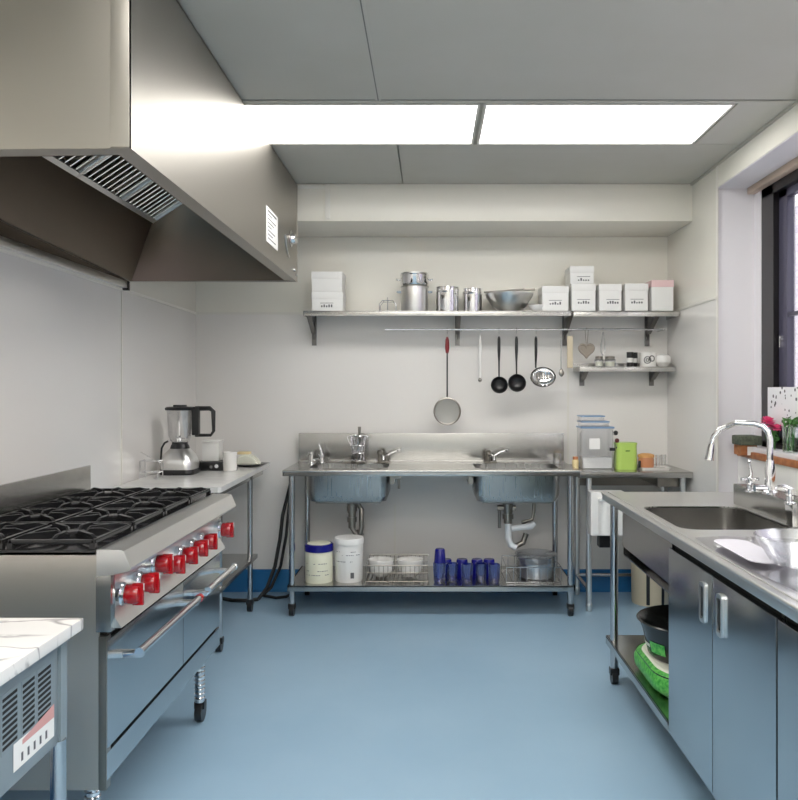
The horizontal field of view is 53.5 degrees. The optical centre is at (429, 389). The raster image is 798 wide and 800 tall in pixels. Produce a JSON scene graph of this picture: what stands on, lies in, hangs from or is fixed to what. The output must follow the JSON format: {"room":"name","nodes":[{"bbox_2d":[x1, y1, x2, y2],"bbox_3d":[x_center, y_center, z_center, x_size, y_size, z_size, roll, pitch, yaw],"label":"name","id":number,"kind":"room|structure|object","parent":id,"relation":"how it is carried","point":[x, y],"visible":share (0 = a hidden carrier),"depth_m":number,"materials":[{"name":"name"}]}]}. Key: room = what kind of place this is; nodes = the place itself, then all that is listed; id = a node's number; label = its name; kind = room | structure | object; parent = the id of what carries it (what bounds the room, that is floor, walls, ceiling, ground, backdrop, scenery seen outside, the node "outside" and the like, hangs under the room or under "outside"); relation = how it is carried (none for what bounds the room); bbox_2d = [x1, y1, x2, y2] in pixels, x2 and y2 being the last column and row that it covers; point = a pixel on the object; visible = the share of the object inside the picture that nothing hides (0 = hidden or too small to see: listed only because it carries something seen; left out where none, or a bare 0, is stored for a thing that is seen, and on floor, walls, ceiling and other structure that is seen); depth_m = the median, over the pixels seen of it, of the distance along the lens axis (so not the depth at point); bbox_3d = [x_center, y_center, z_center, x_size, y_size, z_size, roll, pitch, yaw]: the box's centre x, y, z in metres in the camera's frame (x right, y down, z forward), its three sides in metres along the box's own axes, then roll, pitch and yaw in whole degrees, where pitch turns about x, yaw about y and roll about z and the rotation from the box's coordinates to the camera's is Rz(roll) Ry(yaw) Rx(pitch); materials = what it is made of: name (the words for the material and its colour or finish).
{"room":"commercial kitchen","nodes":[
{"label":"commercial kitchen","id":0,"kind":"room"},
{"bbox_2d":[0,252,195,487],"bbox_3d":[-1.670,0.000,1.984,0.100,2.780,7.167,0,0,0],"label":"wall","id":1,"kind":"structure","parent":0,"point":[60,332],"depth_m":3.75,"materials":[{"name":"white paint"}]},
{"bbox_2d":[0,0,297,290],"bbox_3d":[-1.206,-0.901,3.562,0.825,0.753,2.757,0,0,0],"label":"extractor hood","id":2,"kind":"object","parent":1,"relation":"attached to","point":[128,152],"visible":1,"depth_m":2.92,"materials":[{"name":"metal"}]},
{"bbox_2d":[268,210,275,244],"bbox_3d":[-0.826,-0.849,4.140,0.001,0.148,0.220,0,0,0],"label":"print","id":3,"kind":"object","parent":2,"relation":"attached to","point":[271,215],"depth_m":4.12,"materials":[{"name":"grey paper"}]},
{"bbox_2d":[0,248,715,314],"bbox_3d":[0.011,-0.530,1.933,3.263,0.016,7.067,0,0,0],"label":"trim","id":4,"kind":"structure","parent":1,"relation":"attached to","point":[1,249],"depth_m":4.66,"materials":[{"name":"white"}]},
{"bbox_2d":[0,592,715,799],"bbox_3d":[0.190,1.440,1.933,3.820,0.100,7.267,0,0,0],"label":"floor","id":5,"kind":"structure","parent":0,"point":[349,695],"depth_m":3.40,"materials":[{"name":"blue plastic"}]},
{"bbox_2d":[0,618,82,799],"bbox_3d":[-1.211,0.965,1.212,0.778,0.850,1.325,0,0,0],"label":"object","id":6,"kind":"object","parent":5,"relation":"on","point":[33,651],"visible":1,"depth_m":1.72,"materials":[{"name":"white stone"}]},
{"bbox_2d":[1,684,17,757],"bbox_3d":[-0.858,0.673,1.611,0.002,0.123,0.065,0,0,0],"label":"vent","id":7,"kind":"object","parent":6,"relation":"attached to","point":[9,693],"depth_m":1.61,"materials":[{"name":"black"}]},
{"bbox_2d":[21,672,35,737],"bbox_3d":[-0.858,0.673,1.687,0.002,0.123,0.058,0,0,0],"label":"vent","id":8,"kind":"object","parent":6,"relation":"attached to","point":[28,679],"depth_m":1.69,"materials":[{"name":"black"}]},
{"bbox_2d":[21,730,46,760],"bbox_3d":[-0.856,0.769,1.711,0.001,0.018,0.112,0,0,0],"label":"print","id":9,"kind":"object","parent":6,"relation":"attached to","point":[38,741],"depth_m":1.71,"materials":[{"name":"grey paper"}]},
{"bbox_2d":[22,704,53,744],"bbox_3d":[-0.857,0.730,1.730,0.001,0.030,0.140,0,0,0],"label":"print","id":10,"kind":"object","parent":6,"relation":"attached to","point":[38,723],"depth_m":1.72,"materials":[{"name":"pink"}]},
{"bbox_2d":[37,660,51,722],"bbox_3d":[-0.858,0.673,1.756,0.002,0.123,0.066,0,0,0],"label":"vent","id":11,"kind":"object","parent":6,"relation":"attached to","point":[44,667],"depth_m":1.76,"materials":[{"name":"black"}]},
{"bbox_2d":[0,465,237,799],"bbox_3d":[-1.143,0.857,2.805,0.658,1.066,1.196,0,0,0],"label":"gas range","id":12,"kind":"object","parent":5,"relation":"on","point":[140,567],"visible":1,"depth_m":2.40,"materials":[{"name":"metal"}]},
{"bbox_2d":[0,494,211,554],"bbox_3d":[-1.195,0.457,2.805,0.530,0.017,1.190,0,0,0],"label":"cooktop","id":13,"kind":"object","parent":12,"relation":"in","point":[6,548],"depth_m":2.33,"materials":[{"name":"black metal"}]},
{"bbox_2d":[113,462,269,651],"bbox_3d":[-1.330,0.940,4.690,0.550,0.900,1.420,0,0,0],"label":"marble table","id":14,"kind":"object","parent":5,"relation":"on","point":[219,482],"visible":0.38,"depth_m":4.48,"materials":[{"name":"stone"}]},
{"bbox_2d":[139,452,162,478],"bbox_3d":[-1.545,0.416,4.380,0.124,0.149,0.086,0,0,0],"label":"wire rack","id":15,"kind":"object","parent":14,"relation":"on","point":[152,460],"visible":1,"depth_m":4.37,"materials":[{"name":"silver metal"}]},
{"bbox_2d":[159,405,215,474],"bbox_3d":[-1.420,0.288,4.630,0.325,0.403,0.208,0,0,0],"label":"blender","id":16,"kind":"object","parent":14,"relation":"on","point":[180,459],"visible":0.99,"depth_m":4.58,"materials":[{"name":"silver plastic"}]},
{"bbox_2d":[199,460,222,470],"bbox_3d":[-1.335,0.463,4.856,0.170,0.055,0.169,0,0,0],"label":"kitchen scale","id":17,"kind":"object","parent":14,"relation":"on","point":[204,465],"visible":0.74,"depth_m":4.78,"materials":[{"name":"black plastic"}]},
{"bbox_2d":[201,440,223,460],"bbox_3d":[-1.337,0.371,4.860,0.111,0.126,0.106,0,0,0],"label":"food container","id":18,"kind":"object","parent":17,"relation":"on","point":[212,450],"visible":1,"depth_m":4.81,"materials":[{"name":"white plastic"}]},
{"bbox_2d":[237,462,265,466],"bbox_3d":[-1.170,0.482,5.100,0.224,0.016,0.224,0,0,0],"label":"plate","id":19,"kind":"object","parent":14,"relation":"on","point":[261,463],"visible":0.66,"depth_m":5.03,"materials":[{"name":"ceramic"}]},
{"bbox_2d":[237,454,260,464],"bbox_3d":[-1.171,0.446,5.100,0.152,0.072,0.090,0,0,0],"label":"cheese wedge","id":20,"kind":"object","parent":19,"relation":"on","point":[246,459],"visible":0.88,"depth_m":5.05,"materials":[{"name":"white food"}]},
{"bbox_2d":[282,433,579,615],"bbox_3d":[0.007,0.842,5.112,1.815,1.096,0.597,0,0,0],"label":"bench","id":21,"kind":"object","parent":5,"relation":"on","point":[527,472],"visible":0.97,"depth_m":4.98,"materials":[{"name":"metal"}]},
{"bbox_2d":[223,485,288,601],"bbox_3d":[-1.211,0.957,5.274,0.596,0.865,0.232,0,0,0],"label":"hose","id":22,"kind":"object","parent":21,"relation":"hanging from","point":[267,588],"visible":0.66,"depth_m":5.27,"materials":[{"name":"black rubber"}]},
{"bbox_2d":[304,540,333,583],"bbox_3d":[-0.698,1.080,4.970,0.181,0.240,0.181,0,0,0],"label":"plastic tub","id":23,"kind":"object","parent":21,"relation":"on","point":[318,553],"visible":1,"depth_m":4.90,"materials":[{"name":"beige plastic"}]},
{"bbox_2d":[334,534,363,582],"bbox_3d":[-0.512,1.064,4.990,0.189,0.272,0.189,0,0,0],"label":"plastic tub","id":24,"kind":"object","parent":21,"relation":"on","point":[349,547],"visible":1,"depth_m":4.92,"materials":[{"name":"white plastic"}]},
{"bbox_2d":[343,435,368,463],"bbox_3d":[-0.494,0.395,5.270,0.172,0.190,0.108,0,0,0],"label":"jug","id":25,"kind":"object","parent":21,"relation":"on","point":[353,451],"visible":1,"depth_m":5.25,"materials":[{"name":"glass"}]},
{"bbox_2d":[376,449,400,463],"bbox_3d":[-0.301,0.442,5.264,0.144,0.097,0.186,0,0,38],"label":"faucet","id":26,"kind":"object","parent":21,"relation":"on","point":[381,458],"visible":1,"depth_m":5.28,"materials":[{"name":"metal"}]},
{"bbox_2d":[365,554,427,582],"bbox_3d":[-0.206,1.140,5.060,0.391,0.108,0.325,0,0,0],"label":"wire rack","id":27,"kind":"object","parent":21,"relation":"on","point":[394,565],"visible":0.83,"depth_m":4.90,"materials":[{"name":"metal"}]},
{"bbox_2d":[368,556,393,576],"bbox_3d":[-0.313,1.135,5.060,0.164,0.105,0.164,0,0,0],"label":"bowl","id":28,"kind":"object","parent":27,"relation":"in","point":[379,560],"visible":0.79,"depth_m":5.01,"materials":[{"name":"white ceramic"}]},
{"bbox_2d":[397,556,422,576],"bbox_3d":[-0.128,1.135,5.060,0.164,0.105,0.164,0,0,0],"label":"bowl","id":29,"kind":"object","parent":27,"relation":"in","point":[408,560],"visible":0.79,"depth_m":5.01,"materials":[{"name":"white ceramic"}]},
{"bbox_2d":[440,558,451,578],"bbox_3d":[0.102,1.141,5.060,0.080,0.118,0.080,0,0,0],"label":"plastic cup","id":30,"kind":"object","parent":21,"relation":"on","point":[449,564],"visible":0.66,"depth_m":5.03,"materials":[{"name":"blue plastic"}]},
{"bbox_2d":[456,558,467,578],"bbox_3d":[0.205,1.141,5.060,0.080,0.118,0.080,0,0,0],"label":"plastic cup","id":31,"kind":"object","parent":21,"relation":"on","point":[464,561],"visible":0.94,"depth_m":5.03,"materials":[{"name":"blue plastic"}]},
{"bbox_2d":[471,558,482,578],"bbox_3d":[0.301,1.141,5.060,0.080,0.118,0.080,0,0,0],"label":"plastic cup","id":32,"kind":"object","parent":21,"relation":"on","point":[479,566],"visible":0.96,"depth_m":5.03,"materials":[{"name":"blue plastic"}]},
{"bbox_2d":[483,558,494,578],"bbox_3d":[0.378,1.141,5.060,0.080,0.118,0.080,0,0,0],"label":"plastic cup","id":33,"kind":"object","parent":21,"relation":"on","point":[491,561],"visible":0.95,"depth_m":5.03,"materials":[{"name":"blue plastic"}]},
{"bbox_2d":[501,555,561,582],"bbox_3d":[0.645,1.147,5.070,0.345,0.101,0.344,0,0,0],"label":"wire tray","id":34,"kind":"object","parent":21,"relation":"on","point":[514,567],"visible":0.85,"depth_m":4.90,"materials":[{"name":"silver metal"}]},
{"bbox_2d":[515,548,556,581],"bbox_3d":[0.679,1.113,5.060,0.272,0.174,0.272,0,0,0],"label":"glass pot","id":35,"kind":"object","parent":34,"relation":"in","point":[534,574],"visible":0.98,"depth_m":5.01,"materials":[{"name":"clear glass"}]},
{"bbox_2d":[569,464,692,611],"bbox_3d":[1.282,0.951,5.185,0.713,0.878,0.530,0,0,0],"label":"side table","id":36,"kind":"object","parent":5,"relation":"on","point":[674,477],"visible":0.48,"depth_m":5.00,"materials":[{"name":"metal"}]},
{"bbox_2d":[576,426,614,468],"bbox_3d":[1.083,0.374,5.176,0.219,0.274,0.188,0,0,0],"label":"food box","id":37,"kind":"object","parent":36,"relation":"on","point":[585,462],"visible":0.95,"depth_m":5.11,"materials":[{"name":"silver plastic"}]},
{"bbox_2d":[588,490,622,547],"bbox_3d":[1.092,0.797,4.870,0.211,0.342,0.160,0,0,0],"label":"dispenser","id":38,"kind":"object","parent":36,"relation":"attached to","point":[598,510],"visible":0.7,"depth_m":4.84,"materials":[{"name":"white plastic"}]},
{"bbox_2d":[614,442,636,469],"bbox_3d":[1.268,0.426,5.130,0.136,0.172,0.127,0,0,0],"label":"canister","id":39,"kind":"object","parent":36,"relation":"on","point":[625,455],"visible":0.98,"depth_m":5.07,"materials":[{"name":"green plastic"}]},
{"bbox_2d":[637,465,670,469],"bbox_3d":[1.440,0.503,5.100,0.194,0.018,0.170,0,0,0],"label":"serving tray","id":40,"kind":"object","parent":36,"relation":"on","point":[655,466],"visible":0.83,"depth_m":5.03,"materials":[{"name":"white plastic"}]},
{"bbox_2d":[638,453,653,467],"bbox_3d":[1.389,0.454,5.097,0.115,0.092,0.110,0,0,0],"label":"pot","id":41,"kind":"object","parent":40,"relation":"on","point":[645,460],"visible":1,"depth_m":5.06,"materials":[{"name":"brown ceramic"}]},
{"bbox_2d":[631,562,668,606],"bbox_3d":[1.442,1.130,5.170,0.259,0.520,0.259,0,0,0],"label":"waste bin","id":42,"kind":"object","parent":5,"relation":"on","point":[646,592],"visible":0.29,"depth_m":5.07,"materials":[{"name":"beige plastic"}]},
{"bbox_2d":[601,484,797,731],"bbox_3d":[1.288,0.896,2.210,0.933,0.988,3.220,0,0,0],"label":"countertop","id":43,"kind":"structure","parent":5,"relation":"on","point":[653,522],"depth_m":3.21,"materials":[{"name":"metal"}]},
{"bbox_2d":[634,642,668,697],"bbox_3d":[1.055,1.132,3.200,0.390,0.104,0.530,0,0,0],"label":"patterned bag","id":44,"kind":"object","parent":43,"relation":"on","point":[655,671],"visible":0.3,"depth_m":3.11,"materials":[{"name":"green fabric"}]},
{"bbox_2d":[636,604,668,663],"bbox_3d":[1.060,1.003,3.210,0.430,0.150,0.430,0,0,0],"label":"tub","id":45,"kind":"object","parent":44,"relation":"on","point":[654,620],"visible":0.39,"depth_m":3.18,"materials":[{"name":"black plastic"}]},
{"bbox_2d":[623,506,789,592],"bbox_3d":[1.109,0.613,3.145,0.502,0.244,0.750,0,0,0],"label":"sink","id":46,"kind":"object","parent":43,"relation":"in","point":[642,546],"depth_m":3.25,"materials":[{"name":"metal"}]},
{"bbox_2d":[704,420,777,494],"bbox_3d":[1.272,0.260,3.103,0.088,0.285,0.459,0,0,-33],"label":"gooseneck faucet","id":47,"kind":"object","parent":43,"relation":"on","point":[769,488],"visible":1,"depth_m":3.06,"materials":[{"name":"silver metal"}]},
{"bbox_2d":[696,536,797,591],"bbox_3d":[1.080,0.479,2.000,0.440,0.014,1.260,0,0,0],"label":"plastic sheet","id":48,"kind":"object","parent":43,"relation":"on","point":[782,547],"visible":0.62,"depth_m":2.32,"materials":[{"name":"plastic"}]},
{"bbox_2d":[714,539,779,563],"bbox_3d":[0.930,0.469,2.310,0.108,0.004,0.344,0,0,0],"label":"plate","id":49,"kind":"object","parent":48,"relation":"on","point":[747,550],"visible":0.94,"depth_m":2.30,"materials":[{"name":"white ceramic"}]},
{"bbox_2d":[753,529,797,568],"bbox_3d":[1.000,0.432,2.140,0.230,0.076,0.230,0,0,0],"label":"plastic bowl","id":50,"kind":"object","parent":48,"relation":"on","point":[791,562],"visible":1,"depth_m":2.14,"materials":[{"name":"white plastic"}]},
{"bbox_2d":[741,459,758,491],"bbox_3d":[1.264,0.337,3.120,0.058,0.130,0.058,0,0,45],"label":"tap","id":51,"kind":"object","parent":43,"relation":"attached to","point":[749,480],"visible":0.95,"depth_m":3.11,"materials":[{"name":"silver metal"}]},
{"bbox_2d":[776,484,795,504],"bbox_3d":[1.254,0.367,2.780,0.066,0.070,0.040,0,0,0],"label":"tap","id":52,"kind":"object","parent":43,"relation":"attached to","point":[789,491],"visible":1,"depth_m":2.77,"materials":[{"name":"silver metal"}]},
{"bbox_2d":[785,504,797,527],"bbox_3d":[1.295,0.447,2.830,0.020,0.083,0.060,0,0,0],"label":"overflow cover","id":53,"kind":"object","parent":43,"relation":"on","point":[791,511],"visible":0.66,"depth_m":2.81,"materials":[{"name":"silver metal"}]},
{"bbox_2d":[669,545,785,799],"bbox_3d":[1.199,0.959,2.368,0.722,0.862,0.875,0,0,0],"label":"base cabinet","id":54,"kind":"object","parent":5,"relation":"on","point":[723,638],"visible":0.96,"depth_m":2.28,"materials":[{"name":"metal"}]},
{"bbox_2d":[778,616,797,799],"bbox_3d":[1.199,0.959,1.473,0.722,0.862,0.906,0,0,0],"label":"base cabinet","id":55,"kind":"object","parent":5,"relation":"on","point":[788,628],"visible":0.84,"depth_m":1.87,"materials":[{"name":"metal"}]},
{"bbox_2d":[196,237,666,568],"bbox_3d":[0.240,0.000,5.517,3.720,2.780,0.100,0,0,0],"label":"wall","id":56,"kind":"structure","parent":0,"point":[264,379],"depth_m":5.47,"materials":[{"name":"white paint"}]},
{"bbox_2d":[121,166,717,564],"bbox_3d":[-0.357,0.050,4.466,3.647,2.680,1.702,0,0,-26],"label":"trim","id":57,"kind":"structure","parent":56,"relation":"attached to","point":[717,166],"depth_m":4.50,"materials":[{"name":"white"}]},
{"bbox_2d":[223,569,630,591],"bbox_3d":[0.011,1.315,5.452,3.263,0.150,0.030,0,0,0],"label":"baseboard","id":58,"kind":"structure","parent":56,"relation":"attached to","point":[260,576],"depth_m":5.46,"materials":[{"name":"blue plastic"}]},
{"bbox_2d":[298,433,563,461],"bbox_3d":[0.009,0.392,5.388,1.807,0.196,0.045,0,0,0],"label":"backsplash","id":59,"kind":"structure","parent":56,"relation":"attached to","point":[415,447],"depth_m":5.38,"materials":[{"name":"metal"}]},
{"bbox_2d":[303,311,572,345],"bbox_3d":[0.058,-0.427,5.316,1.776,0.241,0.299,0,0,0],"label":"wall shelf","id":60,"kind":"object","parent":56,"relation":"attached to","point":[567,317],"visible":0.98,"depth_m":5.17,"materials":[{"name":"metal"}]},
{"bbox_2d":[312,292,345,310],"bbox_3d":[-0.672,-0.580,5.271,0.206,0.122,0.203,0,0,0],"label":"storage box","id":61,"kind":"object","parent":60,"relation":"on","point":[321,301],"visible":0.93,"depth_m":5.17,"materials":[{"name":"white cardboard"}]},
{"bbox_2d":[312,272,345,293],"bbox_3d":[-0.674,-0.709,5.271,0.203,0.133,0.203,0,0,0],"label":"storage box","id":62,"kind":"object","parent":61,"relation":"on","point":[321,281],"visible":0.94,"depth_m":5.17,"materials":[{"name":"white cardboard"}]},
{"bbox_2d":[396,285,432,310],"bbox_3d":[-0.104,-0.604,5.290,0.250,0.171,0.186,0,0,0],"label":"cooking pot","id":63,"kind":"object","parent":60,"relation":"on","point":[413,297],"visible":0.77,"depth_m":5.21,"materials":[{"name":"metal"}]},
{"bbox_2d":[396,271,432,285],"bbox_3d":[-0.104,-0.741,5.290,0.214,0.100,0.199,0,0,-42],"label":"insert","id":64,"kind":"object","parent":63,"relation":"on","point":[412,277],"visible":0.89,"depth_m":5.21,"materials":[{"name":"silver metal"}]},
{"bbox_2d":[400,273,428,285],"bbox_3d":[-0.104,-0.732,5.290,0.199,0.082,0.199,0,0,0],"label":"basket","id":65,"kind":"object","parent":64,"relation":"on","point":[422,279],"depth_m":5.21,"materials":[{"name":"silver metal"}]},
{"bbox_2d":[436,286,458,310],"bbox_3d":[0.117,-0.603,5.290,0.159,0.167,0.218,0,0,0],"label":"cooking pot","id":66,"kind":"object","parent":60,"relation":"on","point":[447,297],"visible":0.78,"depth_m":5.22,"materials":[{"name":"silver metal"}]},
{"bbox_2d":[463,288,481,310],"bbox_3d":[0.286,-0.598,5.290,0.128,0.157,0.189,0,0,16],"label":"cooking pot","id":67,"kind":"object","parent":60,"relation":"on","point":[472,296],"visible":0.77,"depth_m":5.24,"materials":[{"name":"silver metal"}]},
{"bbox_2d":[485,291,532,310],"bbox_3d":[0.529,-0.580,5.280,0.321,0.122,0.321,0,0,0],"label":"mixing bowl","id":68,"kind":"object","parent":60,"relation":"on","point":[501,300],"visible":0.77,"depth_m":5.17,"materials":[{"name":"metal"}]},
{"bbox_2d":[538,286,568,310],"bbox_3d":[0.821,-0.600,5.271,0.177,0.162,0.203,0,0,0],"label":"storage box","id":69,"kind":"object","parent":60,"relation":"on","point":[553,298],"visible":0.93,"depth_m":5.17,"materials":[{"name":"white cardboard"}]},
{"bbox_2d":[297,184,691,236],"bbox_3d":[0.011,-1.173,5.205,3.263,0.233,0.523,0,0,0],"label":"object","id":70,"kind":"structure","parent":56,"relation":"attached to","point":[356,210],"depth_m":4.94,"materials":[{"name":"beige paint"}]},
{"bbox_2d":[385,329,665,331],"bbox_3d":[0.639,-0.406,5.380,1.882,0.013,0.172,0,0,0],"label":"utensil rail","id":71,"kind":"object","parent":56,"relation":"attached to","point":[385,329],"visible":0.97,"depth_m":5.29,"materials":[{"name":"silver metal"}]},
{"bbox_2d":[433,337,460,424],"bbox_3d":[0.115,-0.091,5.303,0.186,0.655,0.035,0,0,0],"label":"sieve","id":72,"kind":"object","parent":71,"relation":"hanging from","point":[447,411],"visible":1,"depth_m":5.30,"materials":[{"name":"silver metal"}]},
{"bbox_2d":[478,336,481,381],"bbox_3d":[0.335,-0.235,5.300,0.026,0.367,0.026,0,0,0],"label":"hanging utensil","id":73,"kind":"object","parent":71,"relation":"hanging from","point":[479,343],"visible":1,"depth_m":5.29,"materials":[{"name":"white"}]},
{"bbox_2d":[491,336,507,392],"bbox_3d":[0.463,-0.198,5.290,0.114,0.442,0.057,0,0,0],"label":"ladle","id":74,"kind":"object","parent":71,"relation":"hanging from","point":[499,384],"visible":1,"depth_m":5.29,"materials":[{"name":"black plastic"}]},
{"bbox_2d":[491,377,507,392],"bbox_3d":[0.463,-0.034,5.290,0.114,0.113,0.057,0,0,0],"label":"bowl","id":75,"kind":"object","parent":74,"relation":"on","point":[498,384],"depth_m":5.30,"materials":[{"name":"black plastic"}]},
{"bbox_2d":[508,328,525,391],"bbox_3d":[0.580,-0.203,5.290,0.121,0.431,0.057,0,0,0],"label":"ladle","id":76,"kind":"object","parent":71,"relation":"hanging from","point":[516,382],"visible":1,"depth_m":5.29,"materials":[{"name":"black plastic"}]},
{"bbox_2d":[508,374,525,391],"bbox_3d":[0.580,-0.047,5.290,0.121,0.119,0.057,0,0,0],"label":"bowl","id":77,"kind":"object","parent":76,"relation":"on","point":[516,382],"depth_m":5.30,"materials":[{"name":"black plastic"}]},
{"bbox_2d":[530,336,555,386],"bbox_3d":[0.755,-0.219,5.287,0.172,0.400,0.050,0,0,0],"label":"skimmer","id":78,"kind":"object","parent":71,"relation":"hanging from","point":[540,376],"visible":1,"depth_m":5.29,"materials":[{"name":"silver metal"}]},
{"bbox_2d":[530,367,555,386],"bbox_3d":[0.755,-0.087,5.286,0.172,0.136,0.048,0,0,0],"label":"bowl","id":79,"kind":"object","parent":78,"relation":"on","point":[540,376],"depth_m":5.29,"materials":[{"name":"silver metal"}]},
{"bbox_2d":[567,336,572,367],"bbox_3d":[0.947,-0.257,5.346,0.038,0.217,0.012,0,0,0],"label":"wooden paddle","id":80,"kind":"object","parent":71,"relation":"hanging from","point":[569,338],"visible":1,"depth_m":5.34,"materials":[{"name":"beige wood"}]},
{"bbox_2d":[578,328,594,358],"bbox_3d":[1.050,-0.313,5.299,0.115,0.210,0.018,0,0,0],"label":"heart ornament","id":81,"kind":"object","parent":71,"relation":"hanging from","point":[586,350],"visible":1,"depth_m":5.30,"materials":[{"name":"beige wood"}]},
{"bbox_2d":[573,363,675,385],"bbox_3d":[1.311,-0.107,5.356,0.640,0.156,0.219,0,0,0],"label":"wall shelf","id":82,"kind":"object","parent":56,"relation":"attached to","point":[583,368],"visible":0.98,"depth_m":5.25,"materials":[{"name":"metal"}]},
{"bbox_2d":[640,352,655,366],"bbox_3d":[1.474,-0.203,5.338,0.110,0.095,0.114,0,0,0],"label":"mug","id":83,"kind":"object","parent":82,"relation":"on","point":[648,359],"visible":0.98,"depth_m":5.29,"materials":[{"name":"white ceramic"}]},
{"bbox_2d":[656,354,670,366],"bbox_3d":[1.569,-0.199,5.320,0.104,0.085,0.104,0,0,0],"label":"sugar bowl","id":84,"kind":"object","parent":82,"relation":"on","point":[662,360],"visible":1,"depth_m":5.28,"materials":[{"name":"white ceramic"}]},
{"bbox_2d":[572,311,679,345],"bbox_3d":[1.287,-0.423,5.316,0.700,0.241,0.299,0,0,0],"label":"wall shelf","id":85,"kind":"object","parent":56,"relation":"attached to","point":[651,318],"visible":0.87,"depth_m":5.17,"materials":[{"name":"metal"}]},
{"bbox_2d":[568,284,595,311],"bbox_3d":[1.006,-0.606,5.271,0.160,0.175,0.203,0,0,0],"label":"storage box","id":86,"kind":"object","parent":85,"relation":"on","point":[581,297],"visible":0.8,"depth_m":5.17,"materials":[{"name":"white cardboard"}]},
{"bbox_2d":[565,266,593,285],"bbox_3d":[0.995,-0.753,5.271,0.157,0.117,0.203,0,0,0],"label":"storage box","id":87,"kind":"object","parent":86,"relation":"on","point":[573,274],"visible":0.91,"depth_m":5.17,"materials":[{"name":"white cardboard"}]},
{"bbox_2d":[595,284,621,310],"bbox_3d":[1.181,-0.606,5.271,0.150,0.175,0.203,0,0,0],"label":"storage box","id":88,"kind":"object","parent":85,"relation":"on","point":[607,296],"visible":0.8,"depth_m":5.17,"materials":[{"name":"white cardboard"}]},
{"bbox_2d":[621,284,647,310],"bbox_3d":[1.353,-0.608,5.271,0.154,0.178,0.203,0,0,0],"label":"storage box","id":89,"kind":"object","parent":85,"relation":"on","point":[634,297],"visible":0.83,"depth_m":5.17,"materials":[{"name":"white cardboard"}]},
{"bbox_2d":[645,280,673,310],"bbox_3d":[1.523,-0.619,5.271,0.147,0.201,0.203,0,0,0],"label":"storage box","id":90,"kind":"object","parent":85,"relation":"on","point":[660,292],"visible":0.68,"depth_m":5.17,"materials":[{"name":"white cardboard"}]},
{"bbox_2d":[177,0,797,185],"bbox_3d":[0.190,-1.349,1.933,3.820,0.142,7.267,0,0,0],"label":"ceiling","id":91,"kind":"structure","parent":0,"point":[266,49],"depth_m":3.15,"materials":[{"name":"paint"}]},
{"bbox_2d":[298,184,329,218],"bbox_3d":[-0.812,-1.179,4.937,0.375,0.218,0.014,0,0,0],"label":"trim","id":92,"kind":"structure","parent":91,"relation":"attached to","point":[326,187],"depth_m":4.93,"materials":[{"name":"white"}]},
{"bbox_2d":[244,103,479,144],"bbox_3d":[-0.352,-1.302,3.850,1.156,0.032,0.580,0,0,0],"label":"recessed light","id":93,"kind":"object","parent":91,"relation":"in","point":[280,123],"visible":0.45,"depth_m":3.83,"materials":[{"name":"white plastic"}]},
{"bbox_2d":[477,103,734,144],"bbox_3d":[0.811,-1.302,3.850,1.130,0.032,0.580,0,0,0],"label":"recessed light","id":94,"kind":"object","parent":91,"relation":"in","point":[500,123],"visible":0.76,"depth_m":3.83,"materials":[{"name":"white plastic"}]},
{"bbox_2d":[667,104,797,492],"bbox_3d":[1.847,0.000,1.933,0.407,2.780,7.067,0,0,0],"label":"wall","id":95,"kind":"structure","parent":0,"point":[691,250],"depth_m":4.82,"materials":[{"name":"white paint"}]},
{"bbox_2d":[718,132,797,491],"bbox_3d":[1.754,0.116,2.765,0.213,2.548,3.530,0,0,0],"label":"window frame","id":96,"kind":"structure","parent":95,"relation":"in","point":[735,206],"depth_m":4.53,"materials":[{"name":"white paint"}]},
{"bbox_2d":[747,156,797,193],"bbox_3d":[1.837,-1.137,2.770,0.043,0.038,3.500,0,0,0],"label":"window blind","id":97,"kind":"object","parent":96,"relation":"attached to","point":[792,165],"visible":1,"depth_m":4.19,"materials":[{"name":"beige"}]},
{"bbox_2d":[737,169,797,468],"bbox_3d":[1.901,-0.392,2.765,0.298,1.533,3.530,0,0,0],"label":"window","id":98,"kind":"structure","parent":95,"relation":"in","point":[775,312],"depth_m":4.28,"materials":[{"name":"black metal"}]},
{"bbox_2d":[732,435,761,454],"bbox_3d":[1.750,0.303,4.365,0.120,0.107,0.130,0,0,0],"label":"box","id":99,"kind":"object","parent":98,"relation":"on","point":[743,444],"visible":0.94,"depth_m":4.32,"materials":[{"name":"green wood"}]},
{"bbox_2d":[755,416,782,449],"bbox_3d":[1.789,0.226,4.165,0.100,0.178,0.169,0,0,-11],"label":"flowers","id":100,"kind":"object","parent":98,"relation":"on","point":[767,419],"visible":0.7,"depth_m":4.14,"materials":[{"name":"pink plant"}]},
{"bbox_2d":[768,387,797,427],"bbox_3d":[1.843,0.087,3.455,0.003,0.205,1.710,0,0,0],"label":"sheet","id":101,"kind":"object","parent":98,"relation":"attached to","point":[782,401],"visible":0.82,"depth_m":4.13,"materials":[{"name":"paper"}]},
{"bbox_2d":[782,416,797,452],"bbox_3d":[1.813,0.222,3.969,0.079,0.185,0.130,0,0,19],"label":"glass vase","id":102,"kind":"object","parent":98,"relation":"on","point":[787,421],"visible":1,"depth_m":3.97,"materials":[{"name":"green"}]},
{"label":"outside","id":103,"kind":"structure","parent":0,"visible":0},
{"bbox_2d":[796,205,797,436],"bbox_3d":[3.700,0.040,7.000,0.200,3.700,18.000,0,0,0],"label":"window","id":104,"kind":"structure","parent":103,"point":[797,205],"depth_m":7.76,"materials":[{"name":"clear glass"}]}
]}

